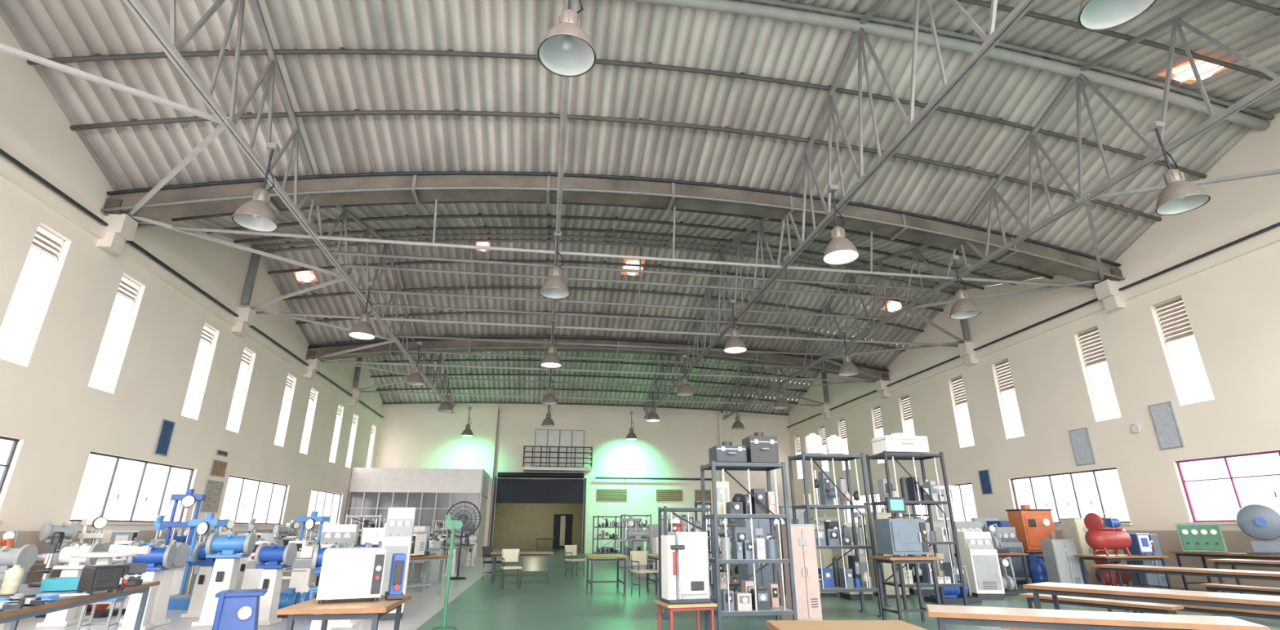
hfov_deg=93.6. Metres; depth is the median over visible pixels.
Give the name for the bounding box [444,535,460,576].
machine
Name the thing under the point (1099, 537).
air compressor
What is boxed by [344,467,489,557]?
cabin
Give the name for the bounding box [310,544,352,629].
machine
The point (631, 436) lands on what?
pendant lamp
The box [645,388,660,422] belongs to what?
pendant lamp
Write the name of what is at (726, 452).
equipment case
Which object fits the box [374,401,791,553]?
wall
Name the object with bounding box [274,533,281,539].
unit
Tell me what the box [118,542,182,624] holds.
machine
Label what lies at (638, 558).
office chair
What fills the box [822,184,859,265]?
pendant lamp
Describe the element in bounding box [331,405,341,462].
window
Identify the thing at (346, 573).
machine
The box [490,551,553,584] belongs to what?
work table
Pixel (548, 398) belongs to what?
pendant lamp
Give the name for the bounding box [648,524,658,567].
cabinet
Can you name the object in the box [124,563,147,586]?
bench vise
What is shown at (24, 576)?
lab bench
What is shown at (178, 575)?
machine
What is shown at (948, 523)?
cabinet
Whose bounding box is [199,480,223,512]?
board
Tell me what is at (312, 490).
window
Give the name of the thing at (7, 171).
trim
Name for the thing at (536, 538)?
work table
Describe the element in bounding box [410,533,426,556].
oven
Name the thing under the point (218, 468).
notice board
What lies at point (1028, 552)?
bench
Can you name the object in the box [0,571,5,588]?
bottle
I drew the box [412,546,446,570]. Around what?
work table
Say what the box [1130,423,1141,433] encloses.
wall clock
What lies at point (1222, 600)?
table
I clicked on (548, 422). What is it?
pendant lamp
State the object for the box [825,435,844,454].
water tank
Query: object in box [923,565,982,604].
unit
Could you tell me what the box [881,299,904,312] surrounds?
sheet
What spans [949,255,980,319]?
pendant lamp
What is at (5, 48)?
roof bracing
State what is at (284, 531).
unit
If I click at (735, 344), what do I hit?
pendant lamp
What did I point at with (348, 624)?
machine
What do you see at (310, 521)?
machine
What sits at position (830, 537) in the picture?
rack
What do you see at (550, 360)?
pendant lamp
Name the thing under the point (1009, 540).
cabinet
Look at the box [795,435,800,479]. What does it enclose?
window
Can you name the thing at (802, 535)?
cabinet
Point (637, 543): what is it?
machine
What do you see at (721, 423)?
column
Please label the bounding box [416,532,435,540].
oven
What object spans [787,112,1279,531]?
wall
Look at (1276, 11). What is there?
roof purlins
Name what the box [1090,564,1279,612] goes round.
table
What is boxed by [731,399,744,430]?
pendant lamp
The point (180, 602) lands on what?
machine
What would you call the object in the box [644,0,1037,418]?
roof truss
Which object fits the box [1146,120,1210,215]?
pendant lamp
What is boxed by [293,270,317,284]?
skylight
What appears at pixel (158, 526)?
machine
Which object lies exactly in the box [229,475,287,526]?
window
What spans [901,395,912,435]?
window
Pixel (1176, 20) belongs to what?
roof truss
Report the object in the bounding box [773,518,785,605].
machine
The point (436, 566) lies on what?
machine
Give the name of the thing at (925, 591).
cabinet
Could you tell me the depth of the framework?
18.12 m
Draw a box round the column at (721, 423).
[717,413,727,481]
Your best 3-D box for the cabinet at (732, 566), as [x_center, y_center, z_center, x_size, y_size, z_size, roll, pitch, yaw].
[2.396,5.492,13.767,0.721,1.562,0.552,3,-20,-8]
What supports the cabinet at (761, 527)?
on the floor
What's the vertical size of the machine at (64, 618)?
1.140 m
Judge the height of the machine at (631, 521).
1.820 m
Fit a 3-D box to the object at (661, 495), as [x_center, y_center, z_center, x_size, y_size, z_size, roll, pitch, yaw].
[1.784,10.954,36.526,1.600,0.650,0.095,3,-20,-8]
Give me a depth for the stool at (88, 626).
7.75 m
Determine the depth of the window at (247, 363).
19.64 m
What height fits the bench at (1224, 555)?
0.849 m
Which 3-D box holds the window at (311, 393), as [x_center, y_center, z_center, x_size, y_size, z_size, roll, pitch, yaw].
[-13.803,4.372,24.834,0.048,2.640,0.815,3,-20,-8]
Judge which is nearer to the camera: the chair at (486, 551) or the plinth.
the plinth
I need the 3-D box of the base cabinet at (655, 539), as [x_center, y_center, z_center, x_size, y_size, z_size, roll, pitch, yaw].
[0.703,7.604,19.044,0.515,1.112,0.502,4,-20,-12]
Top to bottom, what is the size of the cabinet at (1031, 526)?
1.160 m
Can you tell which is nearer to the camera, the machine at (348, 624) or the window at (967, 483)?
the machine at (348, 624)
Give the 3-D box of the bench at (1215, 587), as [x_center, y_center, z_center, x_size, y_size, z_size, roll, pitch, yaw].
[10.127,4.589,9.561,0.340,0.449,1.820,8,-21,-21]
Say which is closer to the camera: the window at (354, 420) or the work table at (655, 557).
the work table at (655, 557)
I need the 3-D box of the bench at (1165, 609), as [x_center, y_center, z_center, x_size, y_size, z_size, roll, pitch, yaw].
[6.126,4.047,8.033,0.340,0.449,1.820,11,-22,-29]
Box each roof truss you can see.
[123,0,453,413]
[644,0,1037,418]
[720,0,1279,419]
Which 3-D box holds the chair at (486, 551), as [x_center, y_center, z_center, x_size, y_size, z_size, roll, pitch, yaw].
[-4.116,6.954,16.849,0.504,0.870,0.445,-8,-21,23]
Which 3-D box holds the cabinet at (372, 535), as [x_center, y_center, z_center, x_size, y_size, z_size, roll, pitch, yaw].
[-4.764,4.544,10.799,0.515,1.362,0.502,5,-20,-14]
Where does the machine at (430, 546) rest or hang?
on the floor
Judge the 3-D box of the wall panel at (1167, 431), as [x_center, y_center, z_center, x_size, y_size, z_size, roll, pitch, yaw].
[13.306,2.804,15.217,0.045,1.130,0.575,3,-20,-8]
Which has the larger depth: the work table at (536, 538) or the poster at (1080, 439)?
the work table at (536, 538)
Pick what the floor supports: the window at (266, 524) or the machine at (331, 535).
the machine at (331, 535)
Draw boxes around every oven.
[99,529,138,545]
[226,529,251,536]
[244,533,275,539]
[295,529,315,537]
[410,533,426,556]
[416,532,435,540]
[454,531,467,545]
[659,523,711,604]
[874,519,929,556]
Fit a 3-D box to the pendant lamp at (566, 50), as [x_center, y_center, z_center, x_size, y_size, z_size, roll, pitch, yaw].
[-0.866,-3.684,7.340,0.700,1.325,0.700,3,-20,-8]
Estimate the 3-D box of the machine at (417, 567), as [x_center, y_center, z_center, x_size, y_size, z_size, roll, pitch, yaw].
[-6.379,6.996,17.371,0.468,1.140,0.364,7,-21,-18]
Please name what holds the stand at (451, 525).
on the floor
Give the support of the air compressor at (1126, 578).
on the floor
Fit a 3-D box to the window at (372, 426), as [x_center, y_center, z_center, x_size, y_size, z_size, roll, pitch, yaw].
[-15.242,7.534,33.739,0.048,2.640,0.815,3,-20,-8]
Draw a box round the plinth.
[189,566,195,593]
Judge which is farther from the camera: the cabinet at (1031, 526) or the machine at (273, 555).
the cabinet at (1031, 526)
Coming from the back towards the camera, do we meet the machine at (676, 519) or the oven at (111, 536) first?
the machine at (676, 519)
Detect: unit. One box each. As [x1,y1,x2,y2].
[0,529,19,548]
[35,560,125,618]
[37,522,79,559]
[168,530,187,542]
[186,526,211,545]
[266,529,279,536]
[272,524,291,539]
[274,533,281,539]
[417,533,429,555]
[466,532,469,544]
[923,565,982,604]
[989,524,1009,553]
[1001,556,1026,595]
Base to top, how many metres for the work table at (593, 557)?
0.749 m
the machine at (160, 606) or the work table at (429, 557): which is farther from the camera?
the work table at (429, 557)
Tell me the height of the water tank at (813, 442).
0.367 m
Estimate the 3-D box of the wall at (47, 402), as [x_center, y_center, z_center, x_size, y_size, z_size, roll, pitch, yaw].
[-12.266,1.458,15.447,0.200,10.290,41.440,3,-20,-8]
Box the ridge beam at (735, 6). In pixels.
[621,0,1270,130]
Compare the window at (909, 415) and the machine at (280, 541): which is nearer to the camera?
the machine at (280, 541)
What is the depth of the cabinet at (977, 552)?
12.40 m
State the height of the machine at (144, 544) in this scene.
1.140 m
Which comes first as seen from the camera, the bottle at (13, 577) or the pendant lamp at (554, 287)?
the bottle at (13, 577)
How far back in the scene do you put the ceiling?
14.11 m
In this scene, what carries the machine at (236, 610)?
on the floor
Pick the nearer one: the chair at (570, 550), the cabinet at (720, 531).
the cabinet at (720, 531)
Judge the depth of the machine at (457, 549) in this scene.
24.77 m
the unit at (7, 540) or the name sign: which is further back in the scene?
the name sign
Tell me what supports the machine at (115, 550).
on the workbench
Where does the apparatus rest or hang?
on the floor
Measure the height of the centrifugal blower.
0.980 m
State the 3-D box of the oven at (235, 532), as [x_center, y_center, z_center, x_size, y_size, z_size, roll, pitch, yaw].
[-12.132,6.745,18.168,0.460,0.493,0.505,-11,-22,28]
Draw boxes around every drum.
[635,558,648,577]
[1029,559,1048,583]
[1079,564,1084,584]
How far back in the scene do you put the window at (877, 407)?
28.83 m
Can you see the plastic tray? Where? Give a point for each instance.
(64, 584)
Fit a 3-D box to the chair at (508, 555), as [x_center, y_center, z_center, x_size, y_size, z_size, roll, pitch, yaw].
[-3.113,6.130,14.528,0.445,0.870,0.504,7,-21,-19]
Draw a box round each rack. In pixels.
[344,514,387,544]
[431,520,460,537]
[591,515,621,554]
[620,514,651,557]
[657,506,717,620]
[694,501,738,586]
[700,461,797,629]
[787,452,882,617]
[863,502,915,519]
[866,451,968,609]
[904,513,928,519]
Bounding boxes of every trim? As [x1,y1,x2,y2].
[0,148,383,422]
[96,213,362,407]
[786,222,1279,432]
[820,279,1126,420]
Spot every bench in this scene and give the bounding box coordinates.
[20,560,38,584]
[33,558,53,578]
[954,552,1031,591]
[1000,626,1048,629]
[1018,593,1184,614]
[1023,550,1043,583]
[1073,555,1172,590]
[1127,600,1279,620]
[1169,551,1279,591]
[1198,583,1279,595]
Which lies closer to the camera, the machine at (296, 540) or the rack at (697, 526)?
the rack at (697, 526)
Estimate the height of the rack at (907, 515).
1.800 m
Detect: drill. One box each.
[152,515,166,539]
[248,518,259,533]
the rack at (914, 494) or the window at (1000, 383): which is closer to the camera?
the rack at (914, 494)
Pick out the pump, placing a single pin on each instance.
(289, 597)
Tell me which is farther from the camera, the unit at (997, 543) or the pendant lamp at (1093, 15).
the unit at (997, 543)
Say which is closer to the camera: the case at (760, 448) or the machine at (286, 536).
the case at (760, 448)
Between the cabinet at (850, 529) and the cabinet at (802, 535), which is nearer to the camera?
the cabinet at (802, 535)
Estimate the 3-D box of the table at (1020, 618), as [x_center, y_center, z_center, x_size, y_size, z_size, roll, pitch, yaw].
[3.239,2.580,4.352,2.020,0.749,0.520,-8,-21,21]
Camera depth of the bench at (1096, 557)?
12.75 m
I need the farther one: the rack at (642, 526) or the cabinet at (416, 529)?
the rack at (642, 526)
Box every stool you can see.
[76,595,127,629]
[304,586,318,625]
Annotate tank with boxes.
[804,433,822,453]
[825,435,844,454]
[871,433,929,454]
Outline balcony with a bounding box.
[522,445,592,472]
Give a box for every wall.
[0,15,383,531]
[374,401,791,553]
[492,478,583,549]
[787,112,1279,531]
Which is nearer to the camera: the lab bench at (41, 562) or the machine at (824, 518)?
the lab bench at (41, 562)
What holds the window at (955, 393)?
in the wall at (1232, 307)
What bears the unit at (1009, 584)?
on the floor
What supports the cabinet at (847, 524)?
on the floor
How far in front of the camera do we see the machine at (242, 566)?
12.86 m
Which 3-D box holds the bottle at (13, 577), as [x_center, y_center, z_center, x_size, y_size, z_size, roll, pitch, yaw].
[-5.534,2.337,5.306,0.124,0.238,0.124,3,-20,-8]
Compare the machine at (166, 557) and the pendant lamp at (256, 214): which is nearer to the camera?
the machine at (166, 557)
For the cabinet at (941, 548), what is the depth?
13.95 m
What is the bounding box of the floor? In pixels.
[3,548,1279,629]
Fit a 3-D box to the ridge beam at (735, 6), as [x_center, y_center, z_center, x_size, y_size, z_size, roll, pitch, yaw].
[1.472,-5.571,11.877,25.253,1.732,0.240,3,-20,-8]
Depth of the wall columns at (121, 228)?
18.64 m
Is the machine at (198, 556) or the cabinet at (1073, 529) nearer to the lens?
the machine at (198, 556)
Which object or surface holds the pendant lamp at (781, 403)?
hanging from the framework
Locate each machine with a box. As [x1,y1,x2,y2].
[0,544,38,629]
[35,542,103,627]
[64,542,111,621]
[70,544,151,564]
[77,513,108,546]
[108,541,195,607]
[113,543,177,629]
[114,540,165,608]
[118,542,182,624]
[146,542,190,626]
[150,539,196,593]
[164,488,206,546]
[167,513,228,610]
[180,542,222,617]
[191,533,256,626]
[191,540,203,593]
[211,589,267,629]
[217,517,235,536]
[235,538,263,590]
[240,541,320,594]
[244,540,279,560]
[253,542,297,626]
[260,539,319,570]
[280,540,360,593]
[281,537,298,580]
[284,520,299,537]
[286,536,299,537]
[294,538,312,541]
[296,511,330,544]
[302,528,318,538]
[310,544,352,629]
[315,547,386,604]
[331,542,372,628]
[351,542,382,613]
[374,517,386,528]
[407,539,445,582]
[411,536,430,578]
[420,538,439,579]
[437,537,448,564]
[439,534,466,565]
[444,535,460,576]
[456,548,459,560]
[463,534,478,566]
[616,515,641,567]
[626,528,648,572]
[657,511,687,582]
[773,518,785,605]
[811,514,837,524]
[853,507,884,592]
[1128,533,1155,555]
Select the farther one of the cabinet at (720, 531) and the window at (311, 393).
the window at (311, 393)
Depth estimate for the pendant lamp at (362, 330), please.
16.61 m
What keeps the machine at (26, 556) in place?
on the floor
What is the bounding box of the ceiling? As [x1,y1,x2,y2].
[0,0,1279,413]
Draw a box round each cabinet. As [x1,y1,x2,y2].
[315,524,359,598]
[360,528,386,547]
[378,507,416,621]
[413,526,430,533]
[628,528,643,558]
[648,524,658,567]
[652,536,658,574]
[718,528,724,534]
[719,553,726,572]
[728,523,739,591]
[735,519,773,592]
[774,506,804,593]
[774,524,822,620]
[813,524,837,596]
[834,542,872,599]
[843,522,857,527]
[848,527,871,580]
[863,513,909,598]
[904,532,935,595]
[924,520,957,567]
[924,523,958,581]
[954,521,982,578]
[956,532,1004,599]
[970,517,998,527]
[982,527,1029,584]
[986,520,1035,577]
[1005,505,1057,550]
[1039,539,1084,584]
[1058,518,1106,586]
[1123,533,1168,589]
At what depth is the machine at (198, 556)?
9.84 m
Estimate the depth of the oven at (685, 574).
7.03 m
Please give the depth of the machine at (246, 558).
11.67 m
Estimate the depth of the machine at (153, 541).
12.91 m
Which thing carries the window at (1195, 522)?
in the wall at (1232, 307)
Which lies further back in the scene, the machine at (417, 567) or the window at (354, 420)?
the window at (354, 420)
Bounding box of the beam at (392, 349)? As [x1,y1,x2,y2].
[305,337,889,381]
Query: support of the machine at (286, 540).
on the floor
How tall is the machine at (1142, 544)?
0.443 m
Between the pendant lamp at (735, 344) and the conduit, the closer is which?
the pendant lamp at (735, 344)
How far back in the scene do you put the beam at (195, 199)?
15.16 m
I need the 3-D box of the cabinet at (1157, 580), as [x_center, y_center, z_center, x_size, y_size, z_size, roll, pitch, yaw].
[11.402,5.591,13.553,0.515,1.232,0.502,0,-20,-1]
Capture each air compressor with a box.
[1084,512,1132,555]
[1093,550,1131,586]
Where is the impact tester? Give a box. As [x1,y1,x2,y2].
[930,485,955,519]
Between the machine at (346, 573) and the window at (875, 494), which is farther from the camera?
the window at (875, 494)
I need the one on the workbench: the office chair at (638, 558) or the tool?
the tool
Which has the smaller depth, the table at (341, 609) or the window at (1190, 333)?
the table at (341, 609)
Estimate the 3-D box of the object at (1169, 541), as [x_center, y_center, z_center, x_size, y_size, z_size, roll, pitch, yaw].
[12.773,6.970,17.538,0.020,1.300,41.440,3,-20,-8]
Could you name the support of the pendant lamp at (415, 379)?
hanging from the framework
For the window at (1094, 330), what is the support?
in the wall at (1232, 307)
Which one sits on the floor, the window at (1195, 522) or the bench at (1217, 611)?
the bench at (1217, 611)
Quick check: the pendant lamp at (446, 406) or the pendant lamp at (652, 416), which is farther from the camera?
the pendant lamp at (652, 416)
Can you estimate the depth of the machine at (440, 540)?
20.81 m
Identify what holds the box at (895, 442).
on the rack at (914, 494)
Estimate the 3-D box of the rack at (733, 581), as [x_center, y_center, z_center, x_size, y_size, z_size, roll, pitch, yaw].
[1.730,4.798,12.316,1.100,1.900,0.700,3,-20,-8]
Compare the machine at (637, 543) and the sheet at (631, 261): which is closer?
the machine at (637, 543)
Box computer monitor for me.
[884,497,906,518]
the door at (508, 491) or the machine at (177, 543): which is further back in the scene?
the door at (508, 491)
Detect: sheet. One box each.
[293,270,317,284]
[475,241,490,252]
[621,258,644,276]
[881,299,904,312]
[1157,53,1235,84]
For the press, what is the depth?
6.17 m
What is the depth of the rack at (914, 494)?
11.15 m
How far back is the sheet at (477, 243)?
21.28 m
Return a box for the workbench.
[0,581,159,629]
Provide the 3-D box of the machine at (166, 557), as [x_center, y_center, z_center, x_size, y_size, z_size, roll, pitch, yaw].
[-7.117,3.900,8.653,0.468,1.140,0.364,6,-21,-17]
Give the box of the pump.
[276,582,315,618]
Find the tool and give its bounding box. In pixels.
[0,593,89,609]
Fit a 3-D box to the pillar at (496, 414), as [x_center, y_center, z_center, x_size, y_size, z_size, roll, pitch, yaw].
[-8.680,9.548,35.256,0.330,8.300,0.240,3,-20,-8]
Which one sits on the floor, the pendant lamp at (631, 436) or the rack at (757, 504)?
the rack at (757, 504)
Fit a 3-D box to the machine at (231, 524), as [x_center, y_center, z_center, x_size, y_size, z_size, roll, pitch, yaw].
[-12.024,6.299,17.395,0.500,0.820,0.403,-11,-22,28]
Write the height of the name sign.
0.150 m
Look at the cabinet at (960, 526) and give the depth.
15.98 m
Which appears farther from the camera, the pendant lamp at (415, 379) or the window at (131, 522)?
the pendant lamp at (415, 379)
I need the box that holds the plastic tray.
[39,577,79,591]
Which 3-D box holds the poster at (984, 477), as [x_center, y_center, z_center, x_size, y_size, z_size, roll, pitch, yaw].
[12.266,5.934,21.344,0.045,0.830,0.525,3,-20,-8]
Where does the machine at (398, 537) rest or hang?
on the floor
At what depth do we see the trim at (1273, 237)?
17.42 m
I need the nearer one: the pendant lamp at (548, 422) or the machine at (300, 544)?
the machine at (300, 544)
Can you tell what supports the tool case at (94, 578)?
on the workbench
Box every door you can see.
[488,472,586,552]
[533,429,584,467]
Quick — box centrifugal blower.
[1235,504,1279,555]
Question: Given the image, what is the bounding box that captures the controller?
[384,553,406,599]
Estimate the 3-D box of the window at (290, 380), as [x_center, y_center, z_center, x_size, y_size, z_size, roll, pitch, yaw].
[-13.435,3.564,22.559,0.048,2.640,0.815,3,-20,-8]
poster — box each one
[152,418,175,456]
[977,469,993,494]
[1068,427,1096,466]
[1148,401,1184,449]
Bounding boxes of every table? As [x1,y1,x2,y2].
[275,595,412,629]
[406,555,448,594]
[407,553,435,588]
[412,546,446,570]
[445,544,475,568]
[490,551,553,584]
[536,537,554,550]
[584,554,629,594]
[646,554,658,586]
[765,620,927,629]
[869,555,941,622]
[925,604,1270,629]
[1022,582,1279,612]
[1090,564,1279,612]
[1206,559,1279,594]
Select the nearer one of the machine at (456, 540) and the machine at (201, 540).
the machine at (201, 540)
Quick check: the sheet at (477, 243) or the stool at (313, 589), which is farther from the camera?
the sheet at (477, 243)
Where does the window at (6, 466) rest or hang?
in the wall at (47, 402)
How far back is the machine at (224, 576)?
9.18 m
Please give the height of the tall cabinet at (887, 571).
1.662 m
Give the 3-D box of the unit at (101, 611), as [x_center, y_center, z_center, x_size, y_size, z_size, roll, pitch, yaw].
[-9.153,4.532,10.007,1.100,0.856,0.500,-1,-20,3]
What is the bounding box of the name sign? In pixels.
[215,449,228,457]
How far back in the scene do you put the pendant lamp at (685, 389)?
23.82 m
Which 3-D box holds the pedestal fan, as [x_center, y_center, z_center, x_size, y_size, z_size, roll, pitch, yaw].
[-5.112,6.450,17.268,0.927,2.101,0.521,-3,-20,8]
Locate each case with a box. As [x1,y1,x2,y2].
[76,564,130,595]
[708,441,746,463]
[742,432,778,463]
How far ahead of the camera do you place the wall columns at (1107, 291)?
22.16 m
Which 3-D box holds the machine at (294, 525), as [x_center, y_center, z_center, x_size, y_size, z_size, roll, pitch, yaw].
[-12.777,7.953,22.053,0.500,0.820,0.403,-11,-22,28]
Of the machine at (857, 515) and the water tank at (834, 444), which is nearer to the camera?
the water tank at (834, 444)
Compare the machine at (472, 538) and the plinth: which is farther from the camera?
the machine at (472, 538)
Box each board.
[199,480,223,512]
[208,459,227,477]
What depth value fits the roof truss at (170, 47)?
11.84 m
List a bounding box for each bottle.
[0,564,24,595]
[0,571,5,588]
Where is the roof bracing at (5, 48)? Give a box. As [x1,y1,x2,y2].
[0,43,1279,404]
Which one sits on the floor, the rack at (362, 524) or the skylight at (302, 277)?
the rack at (362, 524)
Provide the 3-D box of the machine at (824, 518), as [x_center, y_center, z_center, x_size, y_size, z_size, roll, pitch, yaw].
[6.304,7.675,20.299,0.920,1.820,0.500,-1,-20,3]
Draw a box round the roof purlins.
[26,0,1279,415]
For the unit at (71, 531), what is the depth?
11.37 m
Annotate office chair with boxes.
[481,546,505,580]
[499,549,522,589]
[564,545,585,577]
[630,551,657,595]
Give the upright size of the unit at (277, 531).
0.505 m
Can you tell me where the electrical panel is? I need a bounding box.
[1175,523,1227,552]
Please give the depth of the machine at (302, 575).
10.96 m
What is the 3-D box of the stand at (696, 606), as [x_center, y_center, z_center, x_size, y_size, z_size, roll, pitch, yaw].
[0.526,3.617,6.959,0.580,0.540,0.580,5,-20,-14]
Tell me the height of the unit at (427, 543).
0.454 m
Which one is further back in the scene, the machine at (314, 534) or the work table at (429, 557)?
the machine at (314, 534)
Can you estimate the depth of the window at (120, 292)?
14.04 m
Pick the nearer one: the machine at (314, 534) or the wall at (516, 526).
the machine at (314, 534)
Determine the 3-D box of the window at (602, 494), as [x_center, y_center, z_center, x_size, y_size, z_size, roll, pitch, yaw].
[-1.676,10.777,36.029,1.800,0.650,0.095,3,-20,-8]
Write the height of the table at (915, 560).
0.939 m
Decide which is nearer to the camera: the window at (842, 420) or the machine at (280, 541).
the machine at (280, 541)
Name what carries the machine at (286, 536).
on the floor
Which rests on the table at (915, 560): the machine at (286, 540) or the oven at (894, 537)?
the oven at (894, 537)
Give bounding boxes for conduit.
[595,477,711,479]
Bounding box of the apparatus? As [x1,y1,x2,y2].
[318,543,348,568]
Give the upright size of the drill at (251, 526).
0.830 m
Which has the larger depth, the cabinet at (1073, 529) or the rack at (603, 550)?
the rack at (603, 550)
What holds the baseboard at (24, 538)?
attached to the wall at (47, 402)
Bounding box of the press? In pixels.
[27,531,64,586]
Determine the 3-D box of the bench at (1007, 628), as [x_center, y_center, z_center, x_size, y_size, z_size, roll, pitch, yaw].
[4.369,3.128,5.446,1.820,0.449,0.340,-16,-25,38]
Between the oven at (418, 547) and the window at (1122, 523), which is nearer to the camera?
the oven at (418, 547)
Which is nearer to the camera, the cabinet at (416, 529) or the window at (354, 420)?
the cabinet at (416, 529)
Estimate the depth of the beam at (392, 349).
26.15 m
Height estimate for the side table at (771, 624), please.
0.699 m
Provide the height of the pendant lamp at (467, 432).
1.645 m
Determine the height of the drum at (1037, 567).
0.648 m
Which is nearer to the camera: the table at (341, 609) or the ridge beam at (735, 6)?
the table at (341, 609)
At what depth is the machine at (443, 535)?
23.60 m
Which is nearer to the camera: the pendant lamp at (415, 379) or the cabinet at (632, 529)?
the pendant lamp at (415, 379)
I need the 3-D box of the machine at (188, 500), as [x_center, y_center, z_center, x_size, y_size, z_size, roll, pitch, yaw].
[-9.371,4.301,12.307,0.632,1.420,0.500,7,-21,-19]
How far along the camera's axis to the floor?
10.90 m
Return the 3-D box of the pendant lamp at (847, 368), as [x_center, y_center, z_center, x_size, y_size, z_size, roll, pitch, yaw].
[7.153,1.270,20.886,0.700,1.595,0.700,3,-20,-8]
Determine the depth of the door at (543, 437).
36.47 m
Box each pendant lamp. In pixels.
[231,142,279,232]
[347,281,375,340]
[404,341,424,386]
[437,376,453,412]
[460,407,473,436]
[537,0,596,77]
[539,231,569,298]
[540,318,561,368]
[541,368,557,404]
[541,404,555,426]
[625,411,637,439]
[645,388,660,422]
[676,355,693,395]
[723,299,746,353]
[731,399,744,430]
[773,372,789,408]
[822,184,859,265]
[837,328,859,376]
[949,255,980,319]
[1076,0,1157,31]
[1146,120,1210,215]
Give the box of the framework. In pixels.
[137,0,1093,413]
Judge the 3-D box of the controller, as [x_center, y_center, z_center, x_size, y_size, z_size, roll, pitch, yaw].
[-2.240,2.401,5.537,0.140,0.370,0.360,9,-21,-23]
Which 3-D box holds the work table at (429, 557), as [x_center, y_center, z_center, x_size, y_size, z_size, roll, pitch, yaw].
[-4.967,5.594,12.883,0.770,0.779,1.520,-12,-23,31]
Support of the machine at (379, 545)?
on the floor
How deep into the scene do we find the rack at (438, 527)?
26.25 m
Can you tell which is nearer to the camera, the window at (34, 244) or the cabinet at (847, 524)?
the window at (34, 244)
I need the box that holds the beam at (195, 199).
[100,171,1124,288]
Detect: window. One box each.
[0,436,19,524]
[17,225,64,364]
[67,452,194,524]
[105,275,139,391]
[191,324,214,418]
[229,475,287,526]
[232,348,252,431]
[278,375,293,446]
[302,389,315,453]
[311,489,341,524]
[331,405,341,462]
[346,414,355,467]
[367,426,373,467]
[596,488,626,501]
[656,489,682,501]
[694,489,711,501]
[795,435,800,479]
[820,426,826,471]
[839,418,846,470]
[845,493,879,522]
[873,406,882,463]
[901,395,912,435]
[914,483,971,521]
[951,376,967,447]
[994,359,1013,438]
[1010,467,1132,525]
[1077,327,1119,421]
[1154,296,1213,404]
[1175,450,1279,524]
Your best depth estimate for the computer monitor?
9.56 m
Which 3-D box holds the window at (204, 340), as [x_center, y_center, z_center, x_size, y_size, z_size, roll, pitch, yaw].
[-12.531,1.579,16.970,0.048,2.640,0.815,3,-20,-8]
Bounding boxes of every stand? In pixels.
[431,515,462,629]
[654,600,717,629]
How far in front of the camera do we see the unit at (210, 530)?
16.03 m
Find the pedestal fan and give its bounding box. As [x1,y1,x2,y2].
[444,501,480,580]
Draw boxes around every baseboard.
[0,529,293,584]
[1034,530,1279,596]
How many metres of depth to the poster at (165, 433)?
15.45 m
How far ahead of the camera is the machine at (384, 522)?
21.49 m
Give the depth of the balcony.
35.12 m
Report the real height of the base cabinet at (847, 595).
1.080 m
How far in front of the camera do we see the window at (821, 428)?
34.42 m
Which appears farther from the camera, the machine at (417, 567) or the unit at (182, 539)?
the machine at (417, 567)
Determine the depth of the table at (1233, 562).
11.06 m
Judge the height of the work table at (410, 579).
0.779 m
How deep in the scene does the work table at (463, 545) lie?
22.28 m
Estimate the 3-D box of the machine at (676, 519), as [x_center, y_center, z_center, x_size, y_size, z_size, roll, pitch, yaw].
[0.923,6.385,16.667,0.920,1.820,0.500,0,-20,-1]
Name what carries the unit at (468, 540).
on the work table at (463, 545)
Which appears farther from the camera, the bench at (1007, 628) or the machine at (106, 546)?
the machine at (106, 546)
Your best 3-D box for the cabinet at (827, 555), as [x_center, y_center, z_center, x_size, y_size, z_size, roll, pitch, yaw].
[3.929,5.320,13.098,0.515,1.439,0.502,-2,-20,6]
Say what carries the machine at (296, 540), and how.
on the floor
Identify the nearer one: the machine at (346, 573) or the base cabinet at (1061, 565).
the machine at (346, 573)
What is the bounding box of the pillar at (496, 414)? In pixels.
[483,407,500,546]
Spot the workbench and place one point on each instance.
(63, 603)
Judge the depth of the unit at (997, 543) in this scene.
14.41 m
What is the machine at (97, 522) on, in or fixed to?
on the lab bench at (41, 562)

